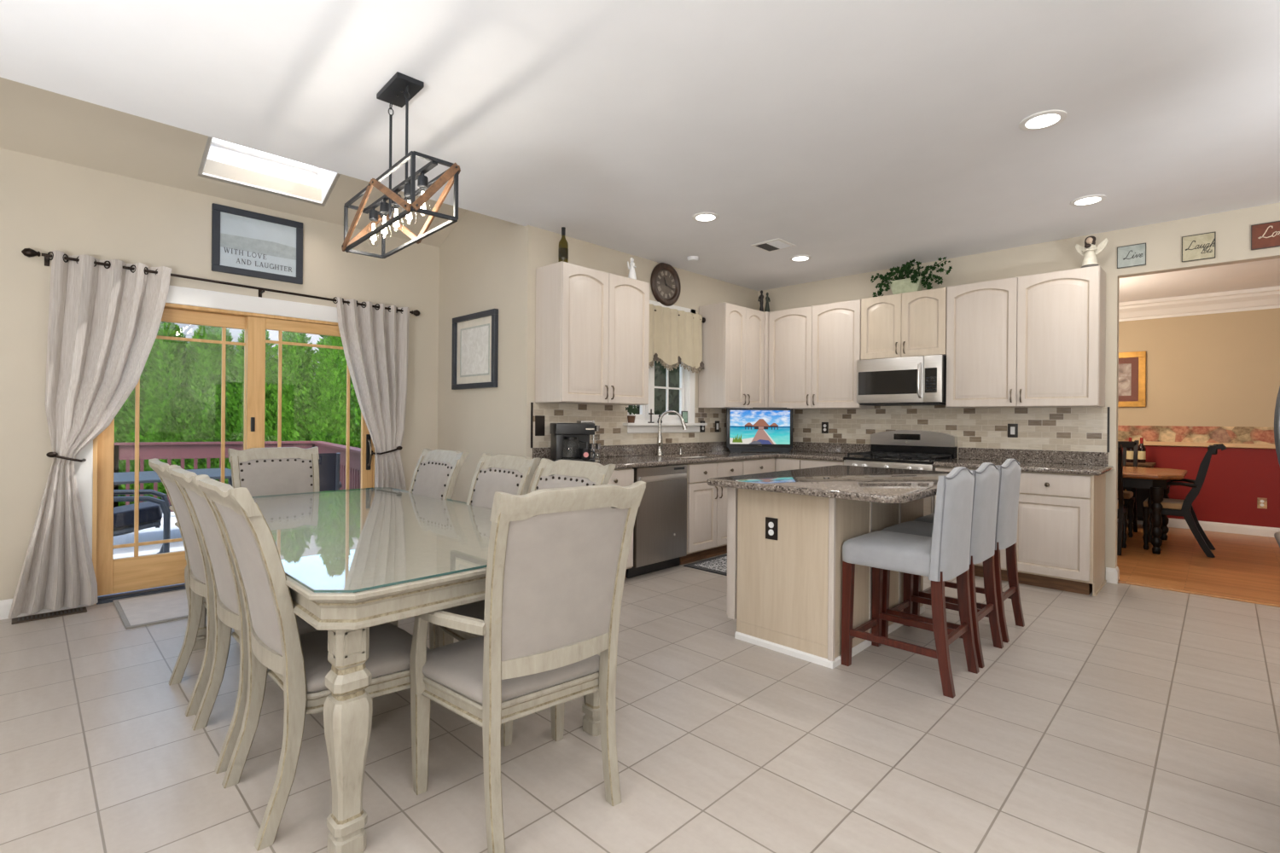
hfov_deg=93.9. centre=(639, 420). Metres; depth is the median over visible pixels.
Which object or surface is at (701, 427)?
wall outlet
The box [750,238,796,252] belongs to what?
ceiling vent
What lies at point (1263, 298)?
trim
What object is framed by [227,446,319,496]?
armchair
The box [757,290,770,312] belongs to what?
figurine
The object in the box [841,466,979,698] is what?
bar stool
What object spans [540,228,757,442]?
wall
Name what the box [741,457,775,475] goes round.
base cabinet
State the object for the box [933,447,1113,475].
countertop
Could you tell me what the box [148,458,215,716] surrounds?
dining chair
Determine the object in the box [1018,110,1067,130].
recessed light
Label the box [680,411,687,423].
photo card
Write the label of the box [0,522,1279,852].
floor
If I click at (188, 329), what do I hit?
sky
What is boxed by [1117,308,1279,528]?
wall
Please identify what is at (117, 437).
arborvitae
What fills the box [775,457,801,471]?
base cabinet
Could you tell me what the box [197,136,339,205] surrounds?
window
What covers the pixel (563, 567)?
cushion
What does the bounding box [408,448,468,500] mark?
dining chair
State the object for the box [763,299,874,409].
upper cabinet
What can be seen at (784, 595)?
kitchen island
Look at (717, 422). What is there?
wall outlet
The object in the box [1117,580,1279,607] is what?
threshold strip
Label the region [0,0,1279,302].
ceiling
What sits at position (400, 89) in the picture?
linear pendant light
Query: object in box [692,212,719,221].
recessed light
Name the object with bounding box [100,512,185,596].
deck
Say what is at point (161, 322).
arborvitae
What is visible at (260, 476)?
cushion
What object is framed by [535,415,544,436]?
wall outlet
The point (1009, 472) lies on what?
bar stool
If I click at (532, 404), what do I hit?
trim
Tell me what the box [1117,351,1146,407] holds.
framed picture
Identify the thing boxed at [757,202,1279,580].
wall
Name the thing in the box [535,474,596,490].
cushion
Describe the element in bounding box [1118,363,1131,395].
print
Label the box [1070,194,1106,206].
recessed light
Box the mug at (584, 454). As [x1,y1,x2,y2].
[579,448,595,461]
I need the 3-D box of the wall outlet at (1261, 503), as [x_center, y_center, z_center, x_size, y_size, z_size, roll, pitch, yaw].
[6.932,0.924,6.663,0.075,0.118,0.010,0,0,44]
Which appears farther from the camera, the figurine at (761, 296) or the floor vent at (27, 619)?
the figurine at (761, 296)
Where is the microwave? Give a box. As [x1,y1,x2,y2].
[856,354,946,406]
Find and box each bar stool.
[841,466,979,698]
[881,462,1003,668]
[912,459,1024,642]
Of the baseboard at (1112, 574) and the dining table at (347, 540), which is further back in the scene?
the baseboard at (1112, 574)
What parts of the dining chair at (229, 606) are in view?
rail, leg, leg, rail, seat frame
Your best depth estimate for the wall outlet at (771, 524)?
3.25 m
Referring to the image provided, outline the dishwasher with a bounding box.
[625,464,686,578]
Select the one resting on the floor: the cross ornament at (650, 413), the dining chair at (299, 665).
the dining chair at (299, 665)
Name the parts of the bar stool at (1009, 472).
leg, seat, leg, backrest, leg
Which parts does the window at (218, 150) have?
frame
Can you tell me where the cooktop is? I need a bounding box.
[843,455,954,464]
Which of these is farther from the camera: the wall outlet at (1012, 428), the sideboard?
the sideboard
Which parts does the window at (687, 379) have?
sash frame, frame, sash frame, casing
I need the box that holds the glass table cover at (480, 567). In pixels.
[251,487,487,593]
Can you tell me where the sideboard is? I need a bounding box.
[1117,462,1156,521]
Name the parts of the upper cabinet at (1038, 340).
door, handle, handle, door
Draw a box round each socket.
[368,207,378,221]
[379,199,389,214]
[391,191,401,206]
[403,181,410,197]
[417,172,428,189]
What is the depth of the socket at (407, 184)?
2.63 m
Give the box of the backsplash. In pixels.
[532,402,726,448]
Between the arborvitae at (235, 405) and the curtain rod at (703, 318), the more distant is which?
the arborvitae at (235, 405)
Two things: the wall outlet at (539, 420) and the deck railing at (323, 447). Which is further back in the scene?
the deck railing at (323, 447)
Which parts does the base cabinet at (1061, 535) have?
door, drawer, panel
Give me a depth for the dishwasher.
4.82 m
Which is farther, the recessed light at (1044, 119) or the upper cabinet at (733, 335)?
the upper cabinet at (733, 335)
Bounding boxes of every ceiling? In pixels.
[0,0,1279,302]
[0,76,466,247]
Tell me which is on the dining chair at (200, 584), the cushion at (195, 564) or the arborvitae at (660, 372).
the cushion at (195, 564)
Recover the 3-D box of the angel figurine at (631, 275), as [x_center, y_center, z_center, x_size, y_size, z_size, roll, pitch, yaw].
[-0.067,-1.288,5.108,0.080,0.206,0.120,0,0,14]
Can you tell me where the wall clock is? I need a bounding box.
[650,262,680,306]
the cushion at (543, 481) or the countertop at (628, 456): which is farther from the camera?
the countertop at (628, 456)
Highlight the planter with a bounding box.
[870,256,952,296]
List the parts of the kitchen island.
door, frame, shoe molding, corner trim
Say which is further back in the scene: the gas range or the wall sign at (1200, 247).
the gas range
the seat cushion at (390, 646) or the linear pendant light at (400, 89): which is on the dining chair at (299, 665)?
the seat cushion at (390, 646)
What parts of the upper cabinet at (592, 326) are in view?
door, handle, handle, door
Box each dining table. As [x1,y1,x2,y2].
[169,488,600,852]
[1122,466,1187,554]
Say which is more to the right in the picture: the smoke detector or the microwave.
the microwave
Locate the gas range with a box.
[843,430,957,516]
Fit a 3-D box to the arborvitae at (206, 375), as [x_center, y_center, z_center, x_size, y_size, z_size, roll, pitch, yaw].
[-7.679,-0.138,10.734,2.062,3.836,2.102,0,0,33]
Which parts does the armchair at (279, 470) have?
leg, rail, leg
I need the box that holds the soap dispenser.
[678,445,686,453]
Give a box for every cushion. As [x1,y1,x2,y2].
[113,501,162,529]
[162,477,205,583]
[185,488,238,615]
[215,502,282,655]
[238,458,313,496]
[296,615,317,634]
[299,622,430,692]
[412,460,453,499]
[422,635,599,704]
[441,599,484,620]
[471,467,523,509]
[501,506,628,661]
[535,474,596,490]
[1117,490,1133,499]
[1143,497,1184,510]
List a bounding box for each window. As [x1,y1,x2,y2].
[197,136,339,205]
[627,300,695,423]
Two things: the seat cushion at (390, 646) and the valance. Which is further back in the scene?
the valance
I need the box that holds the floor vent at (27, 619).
[11,606,87,624]
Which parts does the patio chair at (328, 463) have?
seat frame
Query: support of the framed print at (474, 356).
attached to the wall at (486, 263)
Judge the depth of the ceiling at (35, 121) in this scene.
3.92 m
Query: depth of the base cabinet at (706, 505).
5.26 m
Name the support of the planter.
on the upper cabinet at (911, 323)
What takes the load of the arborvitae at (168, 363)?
on the lawn
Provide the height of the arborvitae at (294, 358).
3.586 m
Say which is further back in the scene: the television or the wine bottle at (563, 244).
the television
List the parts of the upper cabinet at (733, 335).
door, door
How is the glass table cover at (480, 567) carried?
on the dining table at (347, 540)
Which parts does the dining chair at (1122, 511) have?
leg, seat frame, leg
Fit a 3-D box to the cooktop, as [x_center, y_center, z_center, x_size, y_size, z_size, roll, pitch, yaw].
[2.356,0.343,5.443,0.772,0.045,0.592,0,0,44]
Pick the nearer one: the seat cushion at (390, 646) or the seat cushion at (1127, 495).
the seat cushion at (390, 646)
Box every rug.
[112,588,188,629]
[683,553,727,575]
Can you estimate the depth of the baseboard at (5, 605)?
3.64 m
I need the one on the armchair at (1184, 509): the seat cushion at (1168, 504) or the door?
the seat cushion at (1168, 504)
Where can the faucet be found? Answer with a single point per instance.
(660, 444)
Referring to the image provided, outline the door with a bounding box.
[92,302,374,605]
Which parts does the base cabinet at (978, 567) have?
drawer, door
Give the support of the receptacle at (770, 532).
attached to the wall outlet at (771, 524)
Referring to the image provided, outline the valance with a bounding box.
[648,303,704,373]
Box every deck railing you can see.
[113,441,312,511]
[310,441,360,490]
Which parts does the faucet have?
spout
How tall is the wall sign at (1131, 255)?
0.166 m
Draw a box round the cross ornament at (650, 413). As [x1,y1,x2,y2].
[647,409,654,423]
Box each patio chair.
[113,489,170,553]
[298,453,342,491]
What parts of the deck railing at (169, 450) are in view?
post, rail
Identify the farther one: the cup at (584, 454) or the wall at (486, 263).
the wall at (486, 263)
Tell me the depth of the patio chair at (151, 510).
5.06 m
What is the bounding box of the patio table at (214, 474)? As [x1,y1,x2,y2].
[113,468,232,486]
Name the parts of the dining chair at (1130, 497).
seat frame, rail, leg, leg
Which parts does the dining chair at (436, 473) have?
leg, rail, leg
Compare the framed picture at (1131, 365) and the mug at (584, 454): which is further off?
the framed picture at (1131, 365)
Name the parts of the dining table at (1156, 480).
leg, leg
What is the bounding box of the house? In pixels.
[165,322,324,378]
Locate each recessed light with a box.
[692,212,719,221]
[789,255,811,261]
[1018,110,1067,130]
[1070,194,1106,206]
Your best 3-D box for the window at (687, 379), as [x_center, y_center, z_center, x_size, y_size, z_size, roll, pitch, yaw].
[0.167,-0.539,5.781,0.130,1.180,1.007,0,0,44]
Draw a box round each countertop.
[532,442,871,469]
[706,465,950,503]
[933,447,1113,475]
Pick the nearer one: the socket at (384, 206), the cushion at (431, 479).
the socket at (384, 206)
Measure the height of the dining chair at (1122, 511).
1.066 m
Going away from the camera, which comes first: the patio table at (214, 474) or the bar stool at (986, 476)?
the bar stool at (986, 476)
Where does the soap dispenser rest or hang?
on the countertop at (628, 456)
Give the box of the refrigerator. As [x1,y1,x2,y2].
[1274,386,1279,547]
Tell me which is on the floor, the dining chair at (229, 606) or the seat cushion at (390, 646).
the dining chair at (229, 606)
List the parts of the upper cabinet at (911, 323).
door, door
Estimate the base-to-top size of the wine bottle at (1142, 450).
0.302 m
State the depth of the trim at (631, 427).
5.70 m
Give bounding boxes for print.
[211,203,302,285]
[451,308,498,389]
[682,412,687,422]
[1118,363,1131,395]
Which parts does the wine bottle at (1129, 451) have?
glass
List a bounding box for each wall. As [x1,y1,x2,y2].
[0,148,439,600]
[437,209,541,502]
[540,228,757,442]
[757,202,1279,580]
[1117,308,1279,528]
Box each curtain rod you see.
[21,248,420,316]
[654,309,705,322]
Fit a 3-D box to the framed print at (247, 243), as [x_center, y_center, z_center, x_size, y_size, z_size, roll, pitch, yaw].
[-2.918,-1.338,4.585,0.026,0.492,0.602,0,0,44]
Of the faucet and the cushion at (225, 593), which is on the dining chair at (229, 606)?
the cushion at (225, 593)
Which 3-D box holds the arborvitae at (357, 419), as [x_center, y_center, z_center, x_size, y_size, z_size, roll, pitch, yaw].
[-4.980,0.047,11.206,2.046,3.508,2.109,0,0,-33]
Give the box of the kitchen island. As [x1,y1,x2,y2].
[726,488,925,669]
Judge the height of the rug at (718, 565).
0.012 m
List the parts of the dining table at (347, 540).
leg, leg, carved panel, leg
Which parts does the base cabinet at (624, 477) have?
drawer, door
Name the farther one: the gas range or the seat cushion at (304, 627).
the gas range
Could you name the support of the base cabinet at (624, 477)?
on the floor
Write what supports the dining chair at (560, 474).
on the floor
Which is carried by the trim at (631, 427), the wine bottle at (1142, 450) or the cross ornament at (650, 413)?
the cross ornament at (650, 413)
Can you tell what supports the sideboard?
on the floor
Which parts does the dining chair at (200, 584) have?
rail, leg, leg, rail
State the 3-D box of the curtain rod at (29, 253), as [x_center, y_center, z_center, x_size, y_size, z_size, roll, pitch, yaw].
[-2.892,-0.985,4.544,0.124,0.118,2.514,0,0,44]
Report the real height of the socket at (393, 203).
0.063 m
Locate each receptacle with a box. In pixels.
[768,522,773,528]
[768,529,773,535]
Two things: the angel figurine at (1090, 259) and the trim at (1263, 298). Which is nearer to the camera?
the angel figurine at (1090, 259)
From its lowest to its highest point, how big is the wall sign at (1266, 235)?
0.172 m
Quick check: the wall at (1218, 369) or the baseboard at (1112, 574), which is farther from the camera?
the wall at (1218, 369)
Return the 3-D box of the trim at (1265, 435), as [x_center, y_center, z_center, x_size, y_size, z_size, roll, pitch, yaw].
[6.149,0.168,7.529,6.700,0.200,0.132,0,0,44]
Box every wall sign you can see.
[1117,243,1146,268]
[1181,231,1215,262]
[1250,221,1279,250]
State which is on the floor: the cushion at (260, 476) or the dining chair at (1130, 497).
the dining chair at (1130, 497)
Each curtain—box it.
[7,250,171,619]
[332,296,409,490]
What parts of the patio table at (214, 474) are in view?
leg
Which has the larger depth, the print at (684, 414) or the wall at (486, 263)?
the print at (684, 414)
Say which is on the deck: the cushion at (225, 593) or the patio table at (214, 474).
the patio table at (214, 474)
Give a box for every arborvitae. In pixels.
[114,349,160,506]
[115,322,203,506]
[148,325,240,505]
[151,321,186,357]
[184,329,285,484]
[228,331,320,463]
[284,335,360,448]
[326,376,360,448]
[628,358,679,415]
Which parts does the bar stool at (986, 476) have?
leg, seat, leg, leg, backrest, leg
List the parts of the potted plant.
pot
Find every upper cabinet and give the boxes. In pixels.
[535,261,649,405]
[698,302,764,408]
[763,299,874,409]
[861,287,947,360]
[946,265,1105,408]
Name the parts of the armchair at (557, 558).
leg, arm, leg, seat frame, rail, leg, rail, leg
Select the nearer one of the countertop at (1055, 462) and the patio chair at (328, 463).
the countertop at (1055, 462)
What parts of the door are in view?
sill, rail, finger pull, rail, handle plate, handle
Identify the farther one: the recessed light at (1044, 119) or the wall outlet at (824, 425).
the wall outlet at (824, 425)
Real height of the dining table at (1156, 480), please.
0.765 m
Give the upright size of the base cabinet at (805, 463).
0.875 m
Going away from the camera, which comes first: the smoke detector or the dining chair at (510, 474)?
the dining chair at (510, 474)
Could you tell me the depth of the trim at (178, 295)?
4.37 m
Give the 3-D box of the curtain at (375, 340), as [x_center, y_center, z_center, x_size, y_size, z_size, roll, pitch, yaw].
[-2.262,0.095,5.144,0.176,2.206,0.716,0,0,44]
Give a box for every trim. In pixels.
[64,285,377,609]
[530,402,1110,452]
[622,423,707,433]
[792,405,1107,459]
[1117,425,1274,444]
[1118,285,1279,321]
[1138,441,1275,449]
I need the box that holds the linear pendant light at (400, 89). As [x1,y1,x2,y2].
[341,71,460,258]
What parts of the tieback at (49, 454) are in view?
knob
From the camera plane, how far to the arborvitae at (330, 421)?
10.60 m
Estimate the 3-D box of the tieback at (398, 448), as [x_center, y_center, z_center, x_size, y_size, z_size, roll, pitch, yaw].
[-2.212,0.267,5.177,0.276,0.084,0.121,0,0,-7]
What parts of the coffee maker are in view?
water tank, carafe handle, lid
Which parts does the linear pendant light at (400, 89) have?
rod, frame, rod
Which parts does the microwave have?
handle, control panel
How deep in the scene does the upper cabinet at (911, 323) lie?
5.44 m
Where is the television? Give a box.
[726,407,793,453]
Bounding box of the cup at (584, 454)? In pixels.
[579,448,590,461]
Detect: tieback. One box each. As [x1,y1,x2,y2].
[46,452,86,462]
[372,446,402,455]
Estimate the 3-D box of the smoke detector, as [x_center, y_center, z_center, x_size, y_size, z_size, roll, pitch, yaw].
[0.492,-1.489,5.536,0.110,0.034,0.110,0,0,44]
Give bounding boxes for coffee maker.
[549,420,594,462]
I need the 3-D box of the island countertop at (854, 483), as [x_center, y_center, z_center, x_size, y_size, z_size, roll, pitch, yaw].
[1.311,0.355,3.569,1.070,0.038,1.615,0,0,44]
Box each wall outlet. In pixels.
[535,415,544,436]
[699,420,704,432]
[715,420,719,431]
[765,517,778,540]
[821,422,828,433]
[1007,424,1018,437]
[1256,497,1267,508]
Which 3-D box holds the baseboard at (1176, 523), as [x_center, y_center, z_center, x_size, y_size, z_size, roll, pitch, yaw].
[6.089,1.233,7.476,6.700,0.110,0.020,0,0,44]
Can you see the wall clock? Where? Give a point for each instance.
(665, 282)
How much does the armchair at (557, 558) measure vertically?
1.046 m
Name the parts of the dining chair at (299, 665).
rail, leg, rail, leg, seat frame, leg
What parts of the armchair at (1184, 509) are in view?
leg, leg, seat frame, arm, arm, leg, leg, rail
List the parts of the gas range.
control panel, backguard panel, oven door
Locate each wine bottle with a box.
[558,226,568,262]
[1126,437,1134,462]
[1137,437,1146,463]
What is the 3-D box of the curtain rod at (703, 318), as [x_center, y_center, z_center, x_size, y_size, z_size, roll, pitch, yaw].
[0.276,-1.023,5.733,0.085,0.056,1.065,0,0,44]
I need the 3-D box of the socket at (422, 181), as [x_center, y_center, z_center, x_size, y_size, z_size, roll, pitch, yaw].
[-0.924,-1.021,2.543,0.042,0.063,0.042,0,0,-43]
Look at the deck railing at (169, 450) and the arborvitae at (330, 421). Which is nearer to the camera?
the deck railing at (169, 450)
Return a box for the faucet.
[656,410,686,455]
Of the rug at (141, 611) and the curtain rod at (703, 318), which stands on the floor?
the rug at (141, 611)
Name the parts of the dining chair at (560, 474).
leg, seat frame, leg, leg, rail, leg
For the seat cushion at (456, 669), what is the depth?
1.88 m
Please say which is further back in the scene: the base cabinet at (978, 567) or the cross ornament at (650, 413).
the cross ornament at (650, 413)
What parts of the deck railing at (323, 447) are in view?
rail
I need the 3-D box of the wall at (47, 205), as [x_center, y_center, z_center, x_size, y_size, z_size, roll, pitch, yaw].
[-3.421,-0.217,4.196,0.140,3.060,4.433,0,0,44]
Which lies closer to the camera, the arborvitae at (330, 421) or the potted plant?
the potted plant
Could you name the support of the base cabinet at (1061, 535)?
on the floor
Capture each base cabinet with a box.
[607,468,634,579]
[679,459,742,564]
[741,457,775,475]
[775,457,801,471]
[800,459,843,469]
[934,466,1008,581]
[1016,471,1106,596]
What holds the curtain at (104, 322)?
hanging from the curtain rod at (29, 253)
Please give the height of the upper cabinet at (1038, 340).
1.052 m
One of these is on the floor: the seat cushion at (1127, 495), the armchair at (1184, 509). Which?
the armchair at (1184, 509)
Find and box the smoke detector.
[686,256,698,261]
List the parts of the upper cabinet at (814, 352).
filler strip, door, door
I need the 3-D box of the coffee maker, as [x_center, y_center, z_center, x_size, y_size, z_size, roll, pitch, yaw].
[-0.528,0.163,4.648,0.305,0.318,0.278,0,0,-18]
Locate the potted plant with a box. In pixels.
[625,405,638,423]
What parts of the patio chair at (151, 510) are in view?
seat frame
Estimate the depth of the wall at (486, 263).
5.01 m
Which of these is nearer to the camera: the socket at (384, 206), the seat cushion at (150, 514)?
the socket at (384, 206)
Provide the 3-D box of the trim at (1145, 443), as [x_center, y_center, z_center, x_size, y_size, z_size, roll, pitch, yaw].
[6.091,0.285,7.470,6.700,0.055,0.035,0,0,44]
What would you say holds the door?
in the wall at (47, 205)
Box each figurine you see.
[627,257,636,279]
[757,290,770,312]
[1075,235,1108,267]
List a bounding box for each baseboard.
[0,599,64,620]
[1105,566,1119,584]
[1117,517,1279,537]
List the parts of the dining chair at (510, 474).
leg, leg, leg, rail, leg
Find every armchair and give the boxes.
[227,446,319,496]
[409,481,645,852]
[1142,443,1226,558]
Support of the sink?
in the countertop at (628, 456)
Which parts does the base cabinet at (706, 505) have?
door, drawer, door, drawer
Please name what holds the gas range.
on the floor
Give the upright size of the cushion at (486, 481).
0.461 m
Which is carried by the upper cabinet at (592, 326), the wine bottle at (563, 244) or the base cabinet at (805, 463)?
the wine bottle at (563, 244)
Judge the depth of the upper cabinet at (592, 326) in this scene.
4.67 m
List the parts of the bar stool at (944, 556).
leg, leg, seat, leg, backrest, leg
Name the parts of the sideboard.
door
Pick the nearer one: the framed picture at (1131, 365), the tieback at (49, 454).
the tieback at (49, 454)
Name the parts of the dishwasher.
pocket handle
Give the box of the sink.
[676,456,707,458]
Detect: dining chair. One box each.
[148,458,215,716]
[168,465,317,773]
[195,475,430,850]
[389,453,541,649]
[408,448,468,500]
[437,458,615,746]
[1117,440,1139,537]
[1117,443,1128,555]
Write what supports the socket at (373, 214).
attached to the linear pendant light at (400, 89)
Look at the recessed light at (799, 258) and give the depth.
5.50 m
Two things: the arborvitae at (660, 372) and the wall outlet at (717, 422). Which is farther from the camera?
the arborvitae at (660, 372)

